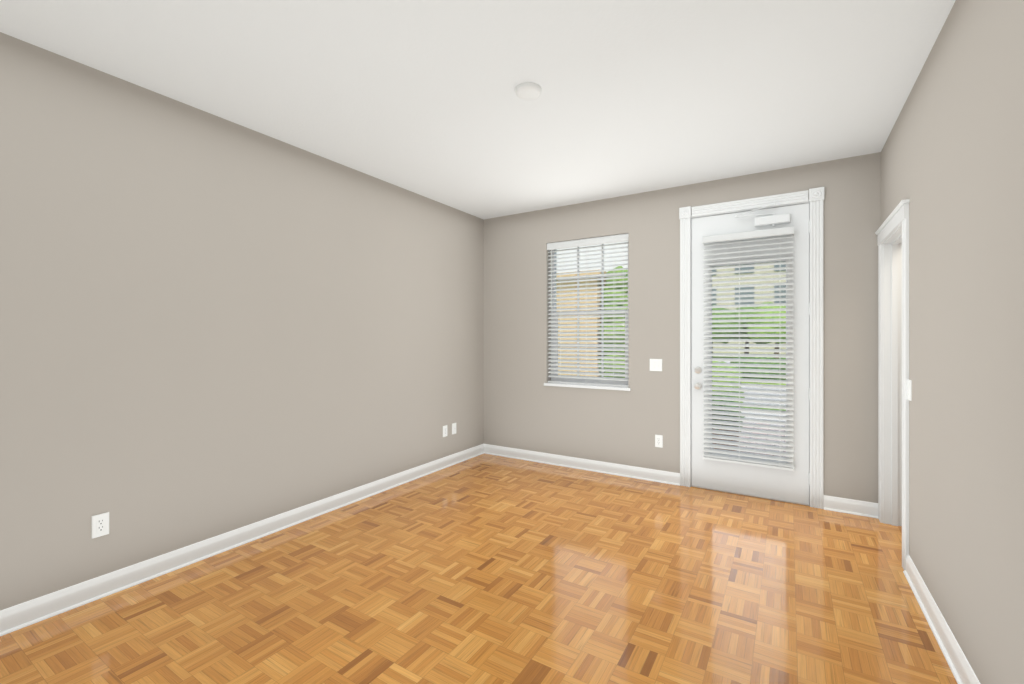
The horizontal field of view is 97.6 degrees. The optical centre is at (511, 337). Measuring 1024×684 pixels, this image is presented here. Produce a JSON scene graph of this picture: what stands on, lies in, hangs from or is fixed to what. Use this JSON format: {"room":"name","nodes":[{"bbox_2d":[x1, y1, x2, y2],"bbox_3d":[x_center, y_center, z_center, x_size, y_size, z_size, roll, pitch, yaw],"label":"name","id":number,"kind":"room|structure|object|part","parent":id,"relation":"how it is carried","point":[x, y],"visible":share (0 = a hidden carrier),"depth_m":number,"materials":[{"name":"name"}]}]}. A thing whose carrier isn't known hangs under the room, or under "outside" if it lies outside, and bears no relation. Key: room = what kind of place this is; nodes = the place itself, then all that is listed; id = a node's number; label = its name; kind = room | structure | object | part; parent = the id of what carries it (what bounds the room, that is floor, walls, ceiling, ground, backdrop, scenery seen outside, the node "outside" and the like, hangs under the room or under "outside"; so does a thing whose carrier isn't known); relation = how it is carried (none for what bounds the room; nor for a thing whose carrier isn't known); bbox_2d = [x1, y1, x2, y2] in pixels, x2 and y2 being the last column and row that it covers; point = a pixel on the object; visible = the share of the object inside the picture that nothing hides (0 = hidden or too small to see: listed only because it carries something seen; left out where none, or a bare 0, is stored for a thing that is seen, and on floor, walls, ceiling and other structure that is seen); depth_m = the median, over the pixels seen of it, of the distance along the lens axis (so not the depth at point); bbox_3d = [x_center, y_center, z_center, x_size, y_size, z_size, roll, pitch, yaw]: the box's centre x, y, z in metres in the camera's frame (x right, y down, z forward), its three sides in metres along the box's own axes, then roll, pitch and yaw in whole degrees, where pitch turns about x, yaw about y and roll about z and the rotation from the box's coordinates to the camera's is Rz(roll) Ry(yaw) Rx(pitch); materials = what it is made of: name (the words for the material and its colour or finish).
{"room":"empty living room","nodes":[
{"label":"empty living room","id":0,"kind":"room"},
{"bbox_2d":[0,32,483,610],"bbox_3d":[-1.762,-0.023,3.151,0.200,2.740,5.110,0,0,32],"label":"wall","id":1,"kind":"structure","parent":0,"point":[212,326],"depth_m":2.69,"materials":[{"name":"beige paint"}]},
{"bbox_2d":[92,512,108,538],"bbox_3d":[-2.143,0.975,2.336,0.009,0.115,0.070,0,0,32],"label":"electrical outlet","id":2,"kind":"object","parent":1,"relation":"attached to","point":[100,524],"visible":1,"depth_m":2.33,"materials":[{"name":"white plastic"}]},
{"bbox_2d":[0,444,483,635],"bbox_3d":[-1.613,1.294,3.177,0.026,0.106,4.910,0,0,32],"label":"baseboard","id":3,"kind":"structure","parent":1,"relation":"attached to","point":[25,614],"depth_m":2.68,"materials":[{"name":"white paint"}]},
{"bbox_2d":[443,425,446,436],"bbox_3d":[-0.695,0.971,4.679,0.009,0.115,0.070,0,0,32],"label":"electrical outlet","id":4,"kind":"object","parent":1,"relation":"attached to","point":[445,431],"visible":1,"depth_m":4.67,"materials":[{"name":"white plastic"}]},
{"bbox_2d":[452,423,455,433],"bbox_3d":[-0.614,0.970,4.804,0.016,0.115,0.070,0,0,32],"label":"outlet","id":5,"kind":"object","parent":1,"relation":"attached to","point":[453,428],"visible":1,"depth_m":4.80,"materials":[{"name":"white plastic"}]},
{"bbox_2d":[0,0,955,218],"bbox_3d":[0.460,-1.468,1.896,5.300,0.150,5.310,0,0,32],"label":"ceiling","id":6,"kind":"structure","parent":0,"point":[419,97],"depth_m":2.40,"materials":[{"name":"white paint"}]},
{"bbox_2d":[515,82,541,99],"bbox_3d":[0.091,-1.378,2.518,0.150,0.030,0.150,0,0,32],"label":"smoke detector","id":7,"kind":"object","parent":6,"relation":"attached to","point":[528,91],"visible":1,"depth_m":2.48,"materials":[{"name":"white plastic"}]},
{"bbox_2d":[0,453,957,683],"bbox_3d":[0.460,1.407,1.896,5.300,0.120,5.310,0,0,32],"label":"floor","id":8,"kind":"structure","parent":0,"point":[484,568],"depth_m":2.30,"materials":[{"name":"brown wood"}]},
{"bbox_2d":[484,152,880,502],"bbox_3d":[1.803,-0.023,4.070,5.300,2.740,0.200,0,0,32],"label":"wall","id":9,"kind":"structure","parent":0,"point":[525,408],"depth_m":4.25,"materials":[{"name":"beige paint"}]},
{"bbox_2d":[484,444,679,485],"bbox_3d":[0.610,1.294,4.674,2.177,0.106,0.026,0,0,32],"label":"baseboard","id":10,"kind":"structure","parent":9,"relation":"attached to","point":[673,478],"depth_m":4.57,"materials":[{"name":"white paint"}]},
{"bbox_2d":[547,233,628,386],"bbox_3d":[0.798,-0.257,4.673,0.896,1.537,0.160,0,0,32],"label":"window blind","id":11,"kind":"structure","parent":9,"relation":"in","point":[554,352],"depth_m":4.63,"materials":[{"name":"white plastic"}]},
{"bbox_2d":[544,383,630,390],"bbox_3d":[0.777,0.498,4.639,0.940,0.028,0.135,0,0,32],"label":"window sill","id":12,"kind":"structure","parent":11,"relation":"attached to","point":[589,386],"depth_m":4.57,"materials":[{"name":"white paint"}]},
{"bbox_2d":[650,359,661,370],"bbox_3d":[1.354,0.254,4.223,0.116,0.115,0.011,0,0,32],"label":"light switch","id":13,"kind":"object","parent":9,"relation":"attached to","point":[655,364],"visible":1,"depth_m":4.22,"materials":[{"name":"white plastic"}]},
{"bbox_2d":[655,435,662,447],"bbox_3d":[1.379,0.968,4.209,0.070,0.115,0.009,0,0,32],"label":"electrical outlet","id":14,"kind":"object","parent":9,"relation":"attached to","point":[658,440],"visible":1,"depth_m":4.20,"materials":[{"name":"white plastic"}]},
{"bbox_2d":[691,203,809,503],"bbox_3d":[2.018,0.126,3.847,0.897,2.418,0.055,0,0,32],"label":"door","id":15,"kind":"structure","parent":9,"relation":"in","point":[786,485],"depth_m":3.79,"materials":[{"name":"white paint"}]},
{"bbox_2d":[694,367,701,373],"bbox_3d":[1.669,0.289,4.024,0.062,0.062,0.030,0,0,32],"label":"deadbolt","id":16,"kind":"object","parent":15,"relation":"attached to","point":[697,370],"depth_m":4.02,"materials":[{"name":"silver metal"}]},
{"bbox_2d":[694,213,793,467],"bbox_3d":[1.969,0.014,3.850,0.758,2.054,0.132,0,0,32],"label":"window blind","id":17,"kind":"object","parent":15,"relation":"attached to","point":[762,458],"depth_m":3.78,"materials":[{"name":"white plastic"}]},
{"bbox_3d":[1.658,0.432,4.007,0.064,0.064,0.072,0,0,32],"label":"knob","id":18,"kind":"part","parent":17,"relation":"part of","materials":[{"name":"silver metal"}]},
{"bbox_3d":[2.022,0.186,3.851,0.631,1.710,0.077,0,0,32],"label":"lite frame","id":19,"kind":"part","parent":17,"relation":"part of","materials":[{"name":"white paint"}]},
{"bbox_3d":[2.383,0.117,3.596,0.011,2.120,0.012,0,0,32],"label":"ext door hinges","id":20,"kind":"part","parent":15,"relation":"part of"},
{"bbox_2d":[691,485,809,505],"bbox_3d":[2.062,1.341,3.925,0.896,0.012,0.234,0,0,32],"label":"threshold","id":21,"kind":"object","parent":9,"relation":"attached to","point":[751,495],"visible":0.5,"depth_m":3.80,"materials":[{"name":"silver metal"}]},
{"bbox_2d":[679,187,823,508],"bbox_3d":[2.047,0.080,3.900,1.090,2.535,0.232,0,0,32],"label":"door frame","id":22,"kind":"structure","parent":9,"relation":"attached to","point":[816,198],"depth_m":3.60,"materials":[{"name":"white paint"}]},
{"bbox_2d":[735,202,779,225],"bbox_3d":[2.052,-1.022,3.757,0.332,0.190,0.033,0,0,26],"label":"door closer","id":23,"kind":"object","parent":9,"relation":"attached to","point":[772,204],"visible":0.9,"depth_m":3.73,"materials":[{"name":"white paint"}]},
{"bbox_2d":[824,495,877,517],"bbox_3d":[2.606,1.294,3.441,0.353,0.106,0.026,0,0,32],"label":"baseboard","id":24,"kind":"structure","parent":9,"relation":"attached to","point":[844,505],"depth_m":3.44,"materials":[{"name":"white paint"}]},
{"bbox_2d":[881,0,1023,683],"bbox_3d":[1.524,-0.023,1.239,0.120,2.740,4.910,0,0,32],"label":"wall","id":25,"kind":"structure","parent":0,"point":[952,160],"depth_m":1.71,"materials":[{"name":"beige paint"}]},
{"bbox_2d":[875,199,909,569],"bbox_3d":[2.550,0.278,2.933,0.155,2.139,0.938,0,0,32],"label":"door frame","id":26,"kind":"structure","parent":25,"relation":"attached to","point":[892,379],"depth_m":3.22,"materials":[{"name":"white paint"}]},
{"bbox_2d":[907,379,911,400],"bbox_3d":[2.254,0.295,2.547,0.011,0.115,0.070,0,0,32],"label":"light switch","id":27,"kind":"object","parent":25,"relation":"attached to","point":[909,392],"visible":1,"depth_m":2.53,"materials":[{"name":"white plastic"}]},
{"bbox_2d":[903,555,979,683],"bbox_3d":[1.217,1.294,0.882,0.026,0.106,3.980,0,0,32],"label":"baseboard","id":28,"kind":"structure","parent":25,"relation":"attached to","point":[959,665],"depth_m":1.99,"materials":[{"name":"white paint"}]},
{"label":"outside","id":29,"kind":"structure","parent":0,"visible":0},
{"bbox_2d":[712,356,785,384],"bbox_3d":[22.674,1.522,33.010,130.000,0.250,160.000,0,0,32],"label":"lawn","id":30,"kind":"structure","parent":29,"point":[747,382],"depth_m":19.83,"materials":[{"name":"green plant"}]},
{"bbox_2d":[557,270,606,376],"bbox_3d":[-2.439,-0.053,17.756,15.700,2.920,8.750,0,0,32],"label":"building","id":31,"kind":"structure","parent":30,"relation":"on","point":[595,281],"depth_m":10.31,"materials":[{"name":"beige paint"}]},
{"bbox_2d":[712,263,785,353],"bbox_3d":[32.182,-3.373,38.891,32.000,9.560,12.000,0,0,32],"label":"building","id":32,"kind":"structure","parent":30,"relation":"on","point":[746,278],"depth_m":39.01,"materials":[{"name":"beige paint"}]},
{"bbox_2d":[712,262,785,304],"bbox_3d":[29.229,-3.553,33.634,28.500,7.400,0.050,0,0,32],"label":"building windows","id":33,"kind":"structure","parent":32,"relation":"attached to","point":[745,288],"depth_m":38.97,"materials":[{"name":"grey"}]},
{"bbox_2d":[712,422,785,456],"bbox_3d":[3.208,1.457,5.488,8.200,0.180,3.690,0,0,32],"label":"pavers","id":34,"kind":"object","parent":30,"relation":"on","point":[762,438],"depth_m":6.10,"materials":[{"name":"grey concrete"}]},
{"bbox_2d":[712,428,739,450],"bbox_3d":[2.569,1.217,5.407,0.370,0.300,0.370,0,0,32],"label":"pot","id":35,"kind":"object","parent":34,"relation":"on","point":[725,439],"depth_m":5.28,"materials":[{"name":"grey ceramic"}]},
{"bbox_2d":[712,395,743,431],"bbox_3d":[2.561,0.937,5.398,0.428,0.534,0.446,0,0,32],"label":"shrub","id":36,"kind":"object","parent":35,"relation":"in","point":[726,410],"depth_m":5.28,"materials":[{"name":"green plant"}]},
{"bbox_2d":[730,357,785,382],"bbox_3d":[7.907,1.035,14.216,1.983,0.982,0.954,0,0,32],"label":"shrub","id":37,"kind":"object","parent":30,"relation":"on","point":[762,368],"depth_m":13.95,"materials":[{"name":"green plant"}]},
{"bbox_2d":[739,403,785,410],"bbox_3d":[21.660,1.462,-1.506,45.450,0.170,1.200,0,0,32],"label":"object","id":38,"kind":"structure","parent":30,"relation":"on","point":[763,408],"depth_m":8.76,"materials":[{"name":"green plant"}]},
{"bbox_2d":[712,361,744,406],"bbox_3d":[4.304,0.979,9.233,0.857,1.009,0.825,0,0,32],"label":"shrub","id":39,"kind":"object","parent":38,"relation":"on","point":[728,381],"depth_m":8.91,"materials":[{"name":"green plant"}]},
{"bbox_2d":[741,411,785,425],"bbox_3d":[21.003,1.460,-2.570,45.450,0.175,1.300,0,0,32],"label":"sidewalk","id":40,"kind":"structure","parent":30,"relation":"on","point":[763,418],"depth_m":7.74,"materials":[{"name":"concrete"}]},
{"bbox_2d":[741,387,785,405],"bbox_3d":[23.184,1.467,0.961,45.450,0.160,4.600,0,0,32],"label":"road","id":41,"kind":"structure","parent":30,"relation":"on","point":[765,393],"depth_m":11.01,"materials":[{"name":"grey asphalt"}]},
{"bbox_3d":[1.984,-0.871,3.795,0.666,0.045,0.048,0,0,32],"label":"blind headrail","id":42,"kind":"object","parent":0,"visible":0},
{"bbox_2d":[702,226,793,243],"bbox_3d":[1.978,-0.863,3.785,0.682,0.060,0.060,0,0,32],"label":"blind valance","id":43,"kind":"object","parent":42,"relation":"attached to","point":[751,234],"visible":0.92,"depth_m":3.75,"materials":[{"name":"white plastic"}]},
{"bbox_3d":[2.066,0.102,3.742,0.304,1.900,0.055,0,0,32],"label":"blind cords","id":44,"kind":"object","parent":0,"visible":0},
{"bbox_2d":[703,456,793,470],"bbox_3d":[1.983,1.058,3.794,0.674,0.018,0.050,0,0,32],"label":"rail","id":45,"kind":"object","parent":44,"relation":"hanging from","point":[750,463],"visible":0.85,"depth_m":3.77,"materials":[{"name":"white plastic"}]},
{"bbox_3d":[2.433,0.872,10.133,0.120,1.050,0.120,0,0,32],"label":"trunk","id":46,"kind":"object","parent":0,"visible":0},
{"bbox_2d":[598,266,627,377],"bbox_3d":[2.392,-0.108,10.176,0.944,3.035,1.036,0,0,32],"label":"tree","id":47,"kind":"object","parent":46,"relation":"attached to","point":[624,279],"depth_m":9.85,"materials":[{"name":"green plant"}]},
{"bbox_3d":[13.479,0.439,30.461,0.337,1.952,0.320,0,0,32],"label":"trunk","id":48,"kind":"object","parent":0,"visible":0},
{"bbox_2d":[712,307,765,343],"bbox_3d":[14.435,-0.882,30.395,6.044,2.919,4.561,0,0,32],"label":"tree","id":49,"kind":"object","parent":48,"relation":"attached to","point":[729,313],"depth_m":28.75,"materials":[{"name":"green plant"}]},
{"bbox_3d":[15.747,0.509,26.710,0.337,1.813,0.320,0,0,32],"label":"trunk","id":50,"kind":"object","parent":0,"visible":0},
{"bbox_2d":[746,302,785,343],"bbox_3d":[15.758,-0.911,26.874,3.109,2.502,3.141,0,0,32],"label":"tree","id":51,"kind":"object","parent":50,"relation":"attached to","point":[774,317],"depth_m":26.05,"materials":[{"name":"green plant"}]}
]}

